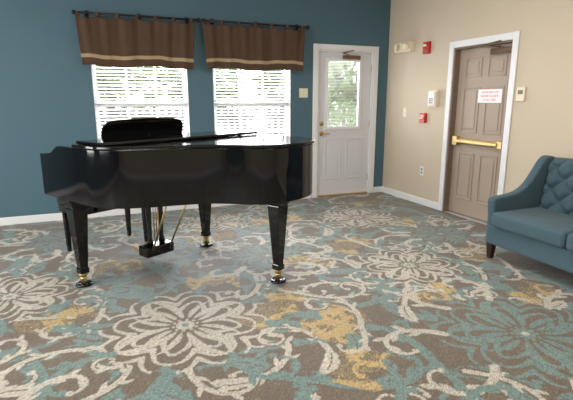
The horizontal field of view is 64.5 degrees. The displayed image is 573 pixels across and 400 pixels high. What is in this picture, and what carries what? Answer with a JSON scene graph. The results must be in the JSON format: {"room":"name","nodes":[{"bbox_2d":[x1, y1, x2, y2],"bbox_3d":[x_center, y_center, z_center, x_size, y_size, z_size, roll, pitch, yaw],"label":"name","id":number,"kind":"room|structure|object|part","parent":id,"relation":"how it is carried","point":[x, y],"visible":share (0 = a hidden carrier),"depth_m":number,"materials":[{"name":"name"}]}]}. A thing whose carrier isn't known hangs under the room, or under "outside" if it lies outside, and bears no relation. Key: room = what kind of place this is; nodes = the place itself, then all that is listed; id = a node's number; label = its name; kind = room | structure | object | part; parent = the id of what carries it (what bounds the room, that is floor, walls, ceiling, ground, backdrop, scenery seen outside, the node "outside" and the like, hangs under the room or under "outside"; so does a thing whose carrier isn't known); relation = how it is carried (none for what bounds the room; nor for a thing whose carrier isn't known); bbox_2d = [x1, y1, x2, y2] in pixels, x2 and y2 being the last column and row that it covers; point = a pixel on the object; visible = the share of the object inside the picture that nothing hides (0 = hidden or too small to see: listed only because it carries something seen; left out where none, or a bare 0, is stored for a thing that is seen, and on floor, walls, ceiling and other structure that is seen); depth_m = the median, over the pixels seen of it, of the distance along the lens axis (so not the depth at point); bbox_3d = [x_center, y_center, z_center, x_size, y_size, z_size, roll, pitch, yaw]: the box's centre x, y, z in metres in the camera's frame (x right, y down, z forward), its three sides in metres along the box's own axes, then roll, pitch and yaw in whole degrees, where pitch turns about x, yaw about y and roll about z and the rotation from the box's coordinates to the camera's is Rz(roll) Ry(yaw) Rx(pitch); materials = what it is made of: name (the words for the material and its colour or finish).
{"room":"music room","nodes":[
{"label":"music room","id":0,"kind":"room"},
{"bbox_2d":[0,0,390,217],"bbox_3d":[-2.244,-1.257,5.366,8.310,2.950,0.140,-5,13,-22],"label":"wall","id":1,"kind":"structure","parent":0,"point":[47,97],"depth_m":5.25,"materials":[{"name":"teal paint"}]},
{"bbox_2d":[71,9,200,23],"bbox_3d":[-1.710,-2.124,5.260,1.424,0.080,0.111,-5,13,-22],"label":"curtain rod","id":2,"kind":"object","parent":1,"relation":"attached to","point":[85,12],"visible":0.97,"depth_m":5.20,"materials":[{"name":"black metal"}]},
{"bbox_2d":[75,11,193,69],"bbox_3d":[-1.716,-1.837,5.269,1.310,0.595,0.073,-5,13,-22],"label":"curtain valance","id":3,"kind":"object","parent":2,"relation":"hanging from","point":[115,42],"visible":1,"depth_m":5.24,"materials":[{"name":"brown fabric"}]},
{"bbox_2d":[92,67,188,137],"bbox_3d":[-1.748,-1.181,5.535,1.080,1.506,0.050,-5,13,-22],"label":"window blind","id":4,"kind":"object","parent":1,"relation":"attached to","point":[104,71],"visible":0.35,"depth_m":5.50,"materials":[{"name":"white plastic"}]},
{"bbox_2d":[92,65,188,138],"bbox_3d":[-1.771,-1.188,5.591,1.100,1.520,0.060,-5,13,-22],"label":"frame","id":5,"kind":"object","parent":1,"relation":"attached to","point":[94,76],"visible":0.2,"depth_m":5.54,"materials":[{"name":"white paint"}]},
{"bbox_2d":[91,65,189,138],"bbox_3d":[-1.750,-1.177,5.539,1.100,1.520,0.054,-5,13,-22],"label":"liner","id":6,"kind":"object","parent":1,"relation":"attached to","point":[91,65],"visible":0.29,"depth_m":5.67,"materials":[{"name":"white paint"}]},
{"bbox_2d":[97,66,185,132],"bbox_3d":[-1.771,-1.188,5.591,1.010,1.430,0.020,-5,13,-22],"label":"muntins","id":7,"kind":"object","parent":1,"relation":"attached to","point":[154,66],"visible":0.34,"depth_m":5.54,"materials":[{"name":"white paint"}]},
{"bbox_2d":[0,186,381,225],"bbox_3d":[-2.214,0.155,5.603,8.030,0.090,0.016,-5,13,-22],"label":"baseboard","id":8,"kind":"structure","parent":1,"relation":"attached to","point":[54,216],"depth_m":5.54,"materials":[{"name":"white paint"}]},
{"bbox_2d":[215,69,284,134],"bbox_3d":[-0.471,-1.303,6.111,0.980,1.430,0.020,-5,13,-22],"label":"muntins","id":9,"kind":"object","parent":1,"relation":"attached to","point":[238,69],"visible":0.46,"depth_m":6.13,"materials":[{"name":"white paint"}]},
{"bbox_2d":[213,68,288,135],"bbox_3d":[-0.449,-1.296,6.056,1.050,1.506,0.050,-5,13,-22],"label":"window blind","id":10,"kind":"object","parent":1,"relation":"attached to","point":[223,70],"visible":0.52,"depth_m":6.04,"materials":[{"name":"white plastic"}]},
{"bbox_2d":[213,68,288,133],"bbox_3d":[-0.471,-1.303,6.111,1.070,1.520,0.060,-5,13,-22],"label":"frame","id":11,"kind":"object","parent":1,"relation":"attached to","point":[213,68],"visible":0.27,"depth_m":6.16,"materials":[{"name":"white paint"}]},
{"bbox_2d":[213,70,290,135],"bbox_3d":[-0.450,-1.291,6.060,1.070,1.520,0.054,-5,13,-22],"label":"liner","id":12,"kind":"object","parent":1,"relation":"attached to","point":[289,106],"visible":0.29,"depth_m":6.22,"materials":[{"name":"white paint"}]},
{"bbox_2d":[201,18,309,30],"bbox_3d":[-0.374,-2.242,5.796,1.454,0.080,0.111,-5,13,-22],"label":"curtain rod","id":13,"kind":"object","parent":1,"relation":"attached to","point":[211,21],"visible":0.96,"depth_m":5.74,"materials":[{"name":"black metal"}]},
{"bbox_2d":[202,19,304,71],"bbox_3d":[-0.389,-1.956,5.801,1.360,0.592,0.070,-5,13,-22],"label":"curtain valance","id":14,"kind":"object","parent":13,"relation":"hanging from","point":[255,48],"visible":1,"depth_m":5.77,"materials":[{"name":"brown fabric"}]},
{"bbox_2d":[299,88,307,97],"bbox_3d":[0.238,-1.479,6.272,0.130,0.125,0.018,-5,13,-22],"label":"light switch","id":15,"kind":"object","parent":1,"relation":"attached to","point":[303,92],"visible":1,"depth_m":6.27,"materials":[{"name":"beige plastic"}]},
{"bbox_2d":[317,52,370,195],"bbox_3d":[0.830,-1.097,6.672,0.852,2.034,0.045,-5,13,-22],"label":"slab","id":16,"kind":"object","parent":1,"relation":"attached to","point":[342,185],"visible":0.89,"depth_m":6.71,"materials":[{"name":"white paint"}]},
{"bbox_2d":[324,138,340,179],"bbox_3d":[0.675,-0.605,6.686,0.276,0.610,0.008,-5,13,-22],"label":"panel moulding","id":17,"kind":"object","parent":16,"relation":"attached to","point":[325,139],"visible":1,"depth_m":6.68,"materials":[{"name":"white wood"}]},
{"bbox_2d":[327,141,337,175],"bbox_3d":[0.675,-0.605,6.687,0.176,0.510,0.006,-5,13,-22],"label":"panel","id":18,"kind":"object","parent":16,"relation":"attached to","point":[332,147],"depth_m":6.68,"materials":[{"name":"white paint"}]},
{"bbox_2d":[327,61,358,126],"bbox_3d":[0.806,-1.527,6.571,0.550,0.925,0.014,-5,13,-22],"label":"mini blind","id":19,"kind":"object","parent":16,"relation":"attached to","point":[338,61],"visible":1,"depth_m":6.57,"materials":[{"name":"white plastic"}]},
{"bbox_2d":[324,50,361,129],"bbox_3d":[0.851,-1.558,6.452,0.590,1.113,0.187,-5,13,-22],"label":"window frame","id":20,"kind":"structure","parent":16,"relation":"attached to","point":[346,58],"depth_m":6.50,"materials":[{"name":"white paint"}]},
{"bbox_2d":[345,137,361,177],"bbox_3d":[1.005,-0.634,6.818,0.276,0.610,0.008,-5,13,-22],"label":"panel moulding","id":21,"kind":"object","parent":16,"relation":"attached to","point":[360,138],"visible":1,"depth_m":6.81,"materials":[{"name":"white wood"}]},
{"bbox_2d":[348,141,358,174],"bbox_3d":[1.004,-0.634,6.819,0.176,0.510,0.006,-5,13,-22],"label":"panel","id":22,"kind":"object","parent":16,"relation":"attached to","point":[353,150],"depth_m":6.82,"materials":[{"name":"white paint"}]},
{"bbox_2d":[311,43,378,197],"bbox_3d":[0.823,-1.102,6.688,0.900,2.080,0.140,-5,13,-22],"label":"door frame","id":23,"kind":"structure","parent":1,"relation":"attached to","point":[339,51],"depth_m":6.66,"materials":[{"name":"white paint"}]},
{"bbox_2d":[0,192,572,399],"bbox_3d":[-0.684,1.001,1.969,8.030,0.001,8.080,-5,13,-22],"label":"floor","id":24,"kind":"structure","parent":0,"point":[383,296],"depth_m":3.06,"materials":[{"name":"carpet"}]},
{"bbox_2d":[75,280,92,287],"bbox_3d":[-1.569,0.647,3.525,0.128,0.021,0.128,10,16,37],"label":"cup","id":25,"kind":"object","parent":24,"relation":"on","point":[82,283],"depth_m":3.51,"materials":[{"name":"black paint"}]},
{"bbox_2d":[57,198,147,251],"bbox_3d":[-1.739,0.193,4.407,0.380,0.530,0.760,10,16,37],"label":"piano bench","id":26,"kind":"object","parent":24,"relation":"on","point":[91,210],"visible":0.34,"depth_m":4.27,"materials":[{"name":"black wood"}]},
{"bbox_3d":[-2.060,0.290,4.271,0.048,0.400,0.048,10,16,37],"label":"leg","id":27,"kind":"part","parent":26,"relation":"part of","materials":[{"name":"black paint"}]},
{"bbox_3d":[-1.739,0.027,4.371,0.360,0.070,0.740,10,16,37],"label":"seat frame","id":28,"kind":"part","parent":26,"relation":"part of","materials":[{"name":"black paint"}]},
{"bbox_3d":[-1.661,0.182,4.760,0.048,0.400,0.048,10,16,37],"label":"leg","id":29,"kind":"part","parent":26,"relation":"part of","materials":[{"name":"black paint"}]},
{"bbox_3d":[-1.423,0.223,4.574,0.048,0.400,0.048,10,16,37],"label":"leg","id":30,"kind":"part","parent":26,"relation":"part of","materials":[{"name":"black paint"}]},
{"bbox_2d":[40,118,314,287],"bbox_3d":[-0.746,0.010,3.532,1.650,1.261,1.485,10,16,37],"label":"grand piano","id":31,"kind":"object","parent":24,"relation":"on","point":[147,163],"visible":1,"depth_m":3.10,"materials":[{"name":"black paint"}]},
{"bbox_3d":[-1.569,-0.015,3.379,0.170,0.039,0.170,10,16,37],"label":"leg","id":32,"kind":"part","parent":31,"relation":"part of","materials":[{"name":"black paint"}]},
{"bbox_3d":[-1.569,0.267,3.441,0.128,0.600,0.128,10,16,37],"label":"leg","id":33,"kind":"part","parent":31,"relation":"part of","materials":[{"name":"black paint"}]},
{"bbox_3d":[-1.187,0.157,3.910,0.056,0.495,0.056,10,16,37],"label":"lyre post","id":34,"kind":"part","parent":31,"relation":"part of","materials":[{"name":"black paint"}]},
{"bbox_3d":[-1.149,0.151,3.924,0.008,0.500,0.008,10,16,37],"label":"pedal rod","id":35,"kind":"part","parent":31,"relation":"part of","materials":[{"name":"silver metal"}]},
{"bbox_3d":[-1.134,0.147,3.943,0.008,0.500,0.008,10,16,37],"label":"pedal rod","id":36,"kind":"part","parent":31,"relation":"part of","materials":[{"name":"silver metal"}]},
{"bbox_3d":[-1.112,0.136,4.002,0.056,0.495,0.056,10,16,37],"label":"lyre post","id":37,"kind":"part","parent":31,"relation":"part of","materials":[{"name":"black paint"}]},
{"bbox_3d":[-0.542,-0.412,3.274,1.130,0.022,1.485,10,16,37],"label":"lid","id":38,"kind":"part","parent":31,"relation":"part of","materials":[{"name":"black paint"}]},
{"bbox_3d":[-0.791,0.057,4.397,0.128,0.600,0.128,10,16,37],"label":"leg","id":39,"kind":"part","parent":31,"relation":"part of","materials":[{"name":"black paint"}]},
{"bbox_3d":[-0.066,0.251,3.515,0.128,0.600,0.128,10,16,37],"label":"leg","id":40,"kind":"part","parent":31,"relation":"part of","materials":[{"name":"black paint"}]},
{"bbox_2d":[200,242,212,246],"bbox_3d":[-0.791,0.437,4.480,0.128,0.021,0.128,10,16,37],"label":"cup","id":41,"kind":"object","parent":24,"relation":"on","point":[204,244],"depth_m":4.46,"materials":[{"name":"black paint"}]},
{"bbox_2d":[270,277,285,283],"bbox_3d":[-0.066,0.631,3.598,0.128,0.021,0.128,10,16,37],"label":"cup","id":42,"kind":"object","parent":24,"relation":"on","point":[276,280],"depth_m":3.58,"materials":[{"name":"black paint"}]},
{"bbox_2d":[317,191,367,197],"bbox_3d":[0.825,-0.095,6.905,0.860,0.020,0.150,-5,13,-22],"label":"threshold","id":43,"kind":"object","parent":24,"relation":"on","point":[352,193],"visible":0.57,"depth_m":6.83,"materials":[{"name":"gold metal"}]},
{"bbox_2d":[486,155,572,272],"bbox_3d":[2.413,0.200,3.492,0.770,0.910,1.560,-5,13,-22],"label":"loveseat","id":44,"kind":"object","parent":24,"relation":"on","point":[534,220],"visible":1,"depth_m":3.93,"materials":[{"name":"teal fabric"}]},
{"bbox_3d":[1.853,0.453,4.120,0.064,0.145,0.064,-5,13,-22],"label":"leg","id":45,"kind":"part","parent":44,"relation":"part of","materials":[{"name":"brown wood"}]},
{"bbox_3d":[2.142,-0.013,4.147,0.730,0.765,0.085,-5,13,-22],"label":"arm","id":46,"kind":"part","parent":44,"relation":"part of","materials":[{"name":"teal fabric"}]},
{"bbox_3d":[2.394,0.426,3.534,0.650,0.170,1.520,-5,13,-22],"label":"seat","id":47,"kind":"part","parent":44,"relation":"part of","materials":[{"name":"teal fabric"}]},
{"bbox_2d":[492,207,572,247],"bbox_3d":[2.188,0.214,3.787,0.570,0.135,0.691,-5,13,-22],"label":"seat cushion","id":48,"kind":"object","parent":44,"relation":"on","point":[551,227],"depth_m":3.73,"materials":[{"name":"teal fabric"}]},
{"bbox_2d":[566,233,572,251],"bbox_3d":[2.453,0.353,3.155,0.570,0.135,0.691,-5,13,-22],"label":"seat cushion","id":49,"kind":"object","parent":44,"relation":"on","point":[569,236],"depth_m":3.33,"materials":[{"name":"teal fabric"}]},
{"bbox_2d":[444,211,486,224],"bbox_3d":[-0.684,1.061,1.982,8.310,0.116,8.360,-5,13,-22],"label":"trim","id":50,"kind":"structure","parent":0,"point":[450,212],"depth_m":5.56,"materials":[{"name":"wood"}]},
{"bbox_2d":[455,138,496,147],"bbox_3d":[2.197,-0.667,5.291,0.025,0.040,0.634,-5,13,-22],"label":"push bar","id":51,"kind":"object","parent":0,"point":[456,140],"depth_m":5.25,"materials":[{"name":"gold metal"}]},
{"bbox_2d":[382,0,572,210],"bbox_3d":[3.095,-0.773,3.166,0.140,2.950,8.080,-5,13,-22],"label":"wall","id":52,"kind":"structure","parent":0,"point":[541,124],"depth_m":5.22,"materials":[{"name":"beige paint"}]},
{"bbox_2d":[394,41,414,53],"bbox_3d":[1.598,-2.099,6.241,0.136,0.130,0.340,-5,13,-22],"label":"emergency light","id":53,"kind":"object","parent":52,"relation":"attached to","point":[403,47],"visible":1,"depth_m":6.15,"materials":[{"name":"beige plastic"}]},
{"bbox_2d":[403,108,406,116],"bbox_3d":[1.667,-1.236,6.415,0.018,0.120,0.075,-5,13,-22],"label":"light switch","id":54,"kind":"object","parent":52,"relation":"attached to","point":[404,109],"visible":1,"depth_m":6.41,"materials":[{"name":"beige plastic"}]},
{"bbox_2d":[382,186,437,209],"bbox_3d":[3.026,0.632,3.437,0.016,0.090,8.064,-5,13,-22],"label":"baseboard","id":55,"kind":"structure","parent":52,"relation":"attached to","point":[425,202],"depth_m":6.42,"materials":[{"name":"white paint"}]},
{"bbox_2d":[420,166,423,174],"bbox_3d":[1.840,-0.396,6.180,0.009,0.120,0.075,-5,13,-22],"label":"wall outlet","id":56,"kind":"object","parent":52,"relation":"attached to","point":[421,167],"visible":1,"depth_m":6.17,"materials":[{"name":"white paint"}]},
{"bbox_2d":[419,113,426,122],"bbox_3d":[1.809,-1.092,6.036,0.060,0.125,0.110,-5,13,-22],"label":"alarm pull station","id":57,"kind":"object","parent":52,"relation":"attached to","point":[422,116],"visible":1,"depth_m":6.01,"materials":[{"name":"red plastic"}]},
{"bbox_2d":[423,41,430,53],"bbox_3d":[1.801,-1.964,5.858,0.065,0.150,0.115,-5,13,-22],"label":"fire alarm strobe","id":58,"kind":"object","parent":52,"relation":"attached to","point":[426,45],"visible":1,"depth_m":5.83,"materials":[{"name":"red plastic"}]},
{"bbox_2d":[428,90,439,106],"bbox_3d":[1.875,-1.296,5.803,0.079,0.200,0.150,-5,13,-22],"label":"alarm keypad","id":59,"kind":"object","parent":52,"relation":"attached to","point":[433,96],"visible":1,"depth_m":5.75,"materials":[{"name":"beige plastic"}]},
{"bbox_2d":[443,40,512,210],"bbox_3d":[2.243,-0.760,5.296,0.140,2.010,0.850,-5,13,-22],"label":"door frame","id":60,"kind":"structure","parent":52,"relation":"attached to","point":[457,55],"depth_m":5.59,"materials":[{"name":"brown paint"}]},
{"bbox_2d":[438,31,520,210],"bbox_3d":[2.170,-0.790,5.258,0.018,2.085,1.000,-5,13,-22],"label":"trim","id":61,"kind":"structure","parent":52,"relation":"attached to","point":[515,36],"depth_m":4.94,"materials":[{"name":"white paint"}]},
{"bbox_2d":[448,43,511,221],"bbox_3d":[2.269,-0.757,5.307,0.045,1.975,0.804,-5,13,-22],"label":"door","id":62,"kind":"structure","parent":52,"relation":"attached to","point":[472,209],"depth_m":5.34,"materials":[{"name":"beige paint"}]},
{"bbox_2d":[452,136,459,144],"bbox_3d":[2.093,-0.738,5.616,0.055,0.110,0.080,-5,13,-22],"label":"housing","id":63,"kind":"object","parent":62,"relation":"attached to","point":[453,137],"visible":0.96,"depth_m":5.59,"materials":[{"name":"gold metal"}]},
{"bbox_2d":[458,156,470,196],"bbox_3d":[2.179,-0.291,5.564,0.007,0.490,0.167,-5,13,-22],"label":"panel","id":64,"kind":"object","parent":62,"relation":"attached to","point":[465,162],"depth_m":5.56,"materials":[{"name":"beige paint"}]},
{"bbox_2d":[455,152,473,200],"bbox_3d":[2.178,-0.291,5.563,0.009,0.580,0.257,-5,13,-22],"label":"panel moulding","id":65,"kind":"object","parent":62,"relation":"attached to","point":[458,152],"visible":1,"depth_m":5.54,"materials":[{"name":"beige wood"}]},
{"bbox_2d":[463,91,476,128],"bbox_3d":[2.179,-1.068,5.393,0.007,0.440,0.167,-5,13,-22],"label":"panel","id":66,"kind":"object","parent":62,"relation":"attached to","point":[470,102],"depth_m":5.39,"materials":[{"name":"beige paint"}]},
{"bbox_2d":[460,87,479,132],"bbox_3d":[2.178,-1.068,5.393,0.009,0.530,0.257,-5,13,-22],"label":"panel moulding","id":67,"kind":"object","parent":62,"relation":"attached to","point":[478,88],"visible":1,"depth_m":5.40,"materials":[{"name":"beige wood"}]},
{"bbox_2d":[464,57,482,77],"bbox_3d":[2.178,-1.542,5.288,0.009,0.220,0.257,-5,13,-22],"label":"panel moulding","id":68,"kind":"object","parent":62,"relation":"attached to","point":[481,58],"visible":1,"depth_m":5.27,"materials":[{"name":"beige wood"}]},
{"bbox_2d":[468,61,479,73],"bbox_3d":[2.179,-1.542,5.289,0.007,0.130,0.167,-5,13,-22],"label":"panel","id":69,"kind":"object","parent":62,"relation":"attached to","point":[473,67],"depth_m":5.28,"materials":[{"name":"beige paint"}]},
{"bbox_2d":[475,155,497,205],"bbox_3d":[2.310,-0.223,5.250,0.009,0.580,0.257,-5,13,-22],"label":"panel moulding","id":70,"kind":"object","parent":62,"relation":"attached to","point":[496,158],"visible":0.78,"depth_m":5.26,"materials":[{"name":"beige wood"}]},
{"bbox_2d":[479,159,493,201],"bbox_3d":[2.311,-0.223,5.250,0.007,0.490,0.167,-5,13,-22],"label":"panel","id":71,"kind":"object","parent":62,"relation":"attached to","point":[487,165],"depth_m":5.24,"materials":[{"name":"beige paint"}]},
{"bbox_2d":[478,89,502,102],"bbox_3d":[2.280,-1.166,5.094,0.003,0.150,0.340,-5,13,-22],"label":"paper sign","id":72,"kind":"object","parent":62,"relation":"attached to","point":[484,95],"visible":1,"depth_m":5.09,"materials":[{"name":"white paper"}]},
{"bbox_2d":[485,103,499,130],"bbox_3d":[2.311,-0.999,5.079,0.007,0.440,0.167,-5,13,-22],"label":"panel","id":73,"kind":"object","parent":62,"relation":"attached to","point":[492,108],"depth_m":5.09,"materials":[{"name":"beige paint"}]},
{"bbox_2d":[482,86,504,134],"bbox_3d":[2.310,-0.999,5.079,0.009,0.530,0.257,-5,13,-22],"label":"panel moulding","id":74,"kind":"object","parent":62,"relation":"attached to","point":[503,87],"visible":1,"depth_m":5.02,"materials":[{"name":"beige wood"}]},
{"bbox_2d":[476,40,511,54],"bbox_3d":[2.267,-1.648,4.905,0.382,0.133,0.165,12,17,43],"label":"door closer","id":75,"kind":"object","parent":62,"relation":"attached to","point":[502,50],"depth_m":4.88,"materials":[{"name":"brown metal"}]},
{"bbox_3d":[2.173,-1.681,4.884,0.266,0.016,0.016,-1,8,45],"label":"arm","id":76,"kind":"part","parent":75,"relation":"part of","materials":[{"name":"brown metal"}]},
{"bbox_3d":[2.183,-1.658,4.910,0.253,0.016,0.016,11,16,33],"label":"arm","id":77,"kind":"part","parent":75,"relation":"part of","materials":[{"name":"brown metal"}]},
{"bbox_2d":[487,54,507,76],"bbox_3d":[2.310,-1.473,4.975,0.009,0.220,0.257,-5,13,-22],"label":"panel moulding","id":78,"kind":"object","parent":62,"relation":"attached to","point":[506,55],"visible":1,"depth_m":4.96,"materials":[{"name":"beige wood"}]},
{"bbox_2d":[491,59,503,71],"bbox_3d":[2.311,-1.473,4.975,0.007,0.130,0.167,-5,13,-22],"label":"panel","id":79,"kind":"object","parent":62,"relation":"attached to","point":[497,65],"depth_m":4.97,"materials":[{"name":"beige paint"}]},
{"bbox_2d":[496,141,501,149],"bbox_3d":[2.354,-0.601,4.993,0.055,0.090,0.070,-5,13,-22],"label":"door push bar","id":80,"kind":"object","parent":62,"relation":"attached to","point":[499,143],"visible":0.7,"depth_m":4.97,"materials":[{"name":"gold metal"}]},
{"bbox_2d":[516,87,526,100],"bbox_3d":[2.391,-1.079,4.629,0.028,0.140,0.100,-5,13,-22],"label":"thermostat","id":81,"kind":"object","parent":52,"relation":"attached to","point":[521,91],"visible":1,"depth_m":4.61,"materials":[{"name":"beige plastic"}]},
{"label":"outside","id":82,"kind":"structure","parent":0,"visible":0},
{"bbox_3d":[-3.090,-1.236,12.839,20.000,0.100,13.960,-5,13,-22],"label":"patio","id":83,"kind":"object","parent":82,"visible":0},
{"bbox_2d":[95,65,167,115],"bbox_3d":[-3.990,-2.914,10.385,2.702,4.232,2.706,-5,13,-22],"label":"tree","id":84,"kind":"object","parent":83,"relation":"on","point":[97,76],"visible":0.12,"depth_m":10.35,"materials":[{"name":"green plant"}]},
{"bbox_3d":[-4.013,-3.633,10.218,2.652,2.756,2.706,-5,13,-22],"label":"crown","id":85,"kind":"part","parent":84,"relation":"part of","materials":[{"name":"green plant"}]},
{"bbox_2d":[156,66,245,125],"bbox_3d":[-2.283,-2.973,12.186,2.693,3.573,2.520,-5,13,-22],"label":"tree","id":86,"kind":"object","parent":83,"relation":"on","point":[156,66],"visible":0.19,"depth_m":12.03,"materials":[{"name":"green plant"}]},
{"bbox_3d":[-1.945,-2.664,12.655,1.772,1.679,1.761,-5,13,-22],"label":"crown","id":87,"kind":"part","parent":86,"relation":"part of","materials":[{"name":"green plant"}]},
{"bbox_2d":[99,107,356,134],"bbox_3d":[-1.322,-1.244,9.502,16.800,1.350,0.070,-5,13,-22],"label":"fence","id":88,"kind":"object","parent":83,"relation":"on","point":[245,107],"visible":0.06,"depth_m":9.47,"materials":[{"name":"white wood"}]},
{"bbox_2d":[250,61,353,119],"bbox_3d":[0.332,-3.472,12.682,3.250,4.335,3.182,-5,13,-22],"label":"tree","id":89,"kind":"object","parent":83,"relation":"on","point":[330,92],"visible":0.11,"depth_m":12.64,"materials":[{"name":"green plant"}]},
{"bbox_3d":[0.676,-3.034,13.130,2.071,2.096,2.175,-5,13,-22],"label":"crown","id":90,"kind":"part","parent":89,"relation":"part of","materials":[{"name":"green plant"}]},
{"bbox_2d":[327,100,356,126],"bbox_3d":[1.114,-1.299,9.370,1.278,1.514,1.263,-5,13,-22],"label":"shrub","id":91,"kind":"object","parent":83,"relation":"on","point":[338,107],"visible":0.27,"depth_m":9.19,"materials":[{"name":"green plant"}]},
{"bbox_2d":[328,62,358,125],"bbox_3d":[2.187,-3.479,14.008,3.019,3.780,2.866,-5,13,-22],"label":"tree","id":92,"kind":"object","parent":83,"relation":"on","point":[349,95],"visible":0.09,"depth_m":13.68,"materials":[{"name":"green plant"}]},
{"bbox_3d":[2.572,-3.099,14.522,1.986,1.979,1.932,-5,13,-22],"label":"crown","id":93,"kind":"part","parent":92,"relation":"part of","materials":[{"name":"green plant"}]}
]}

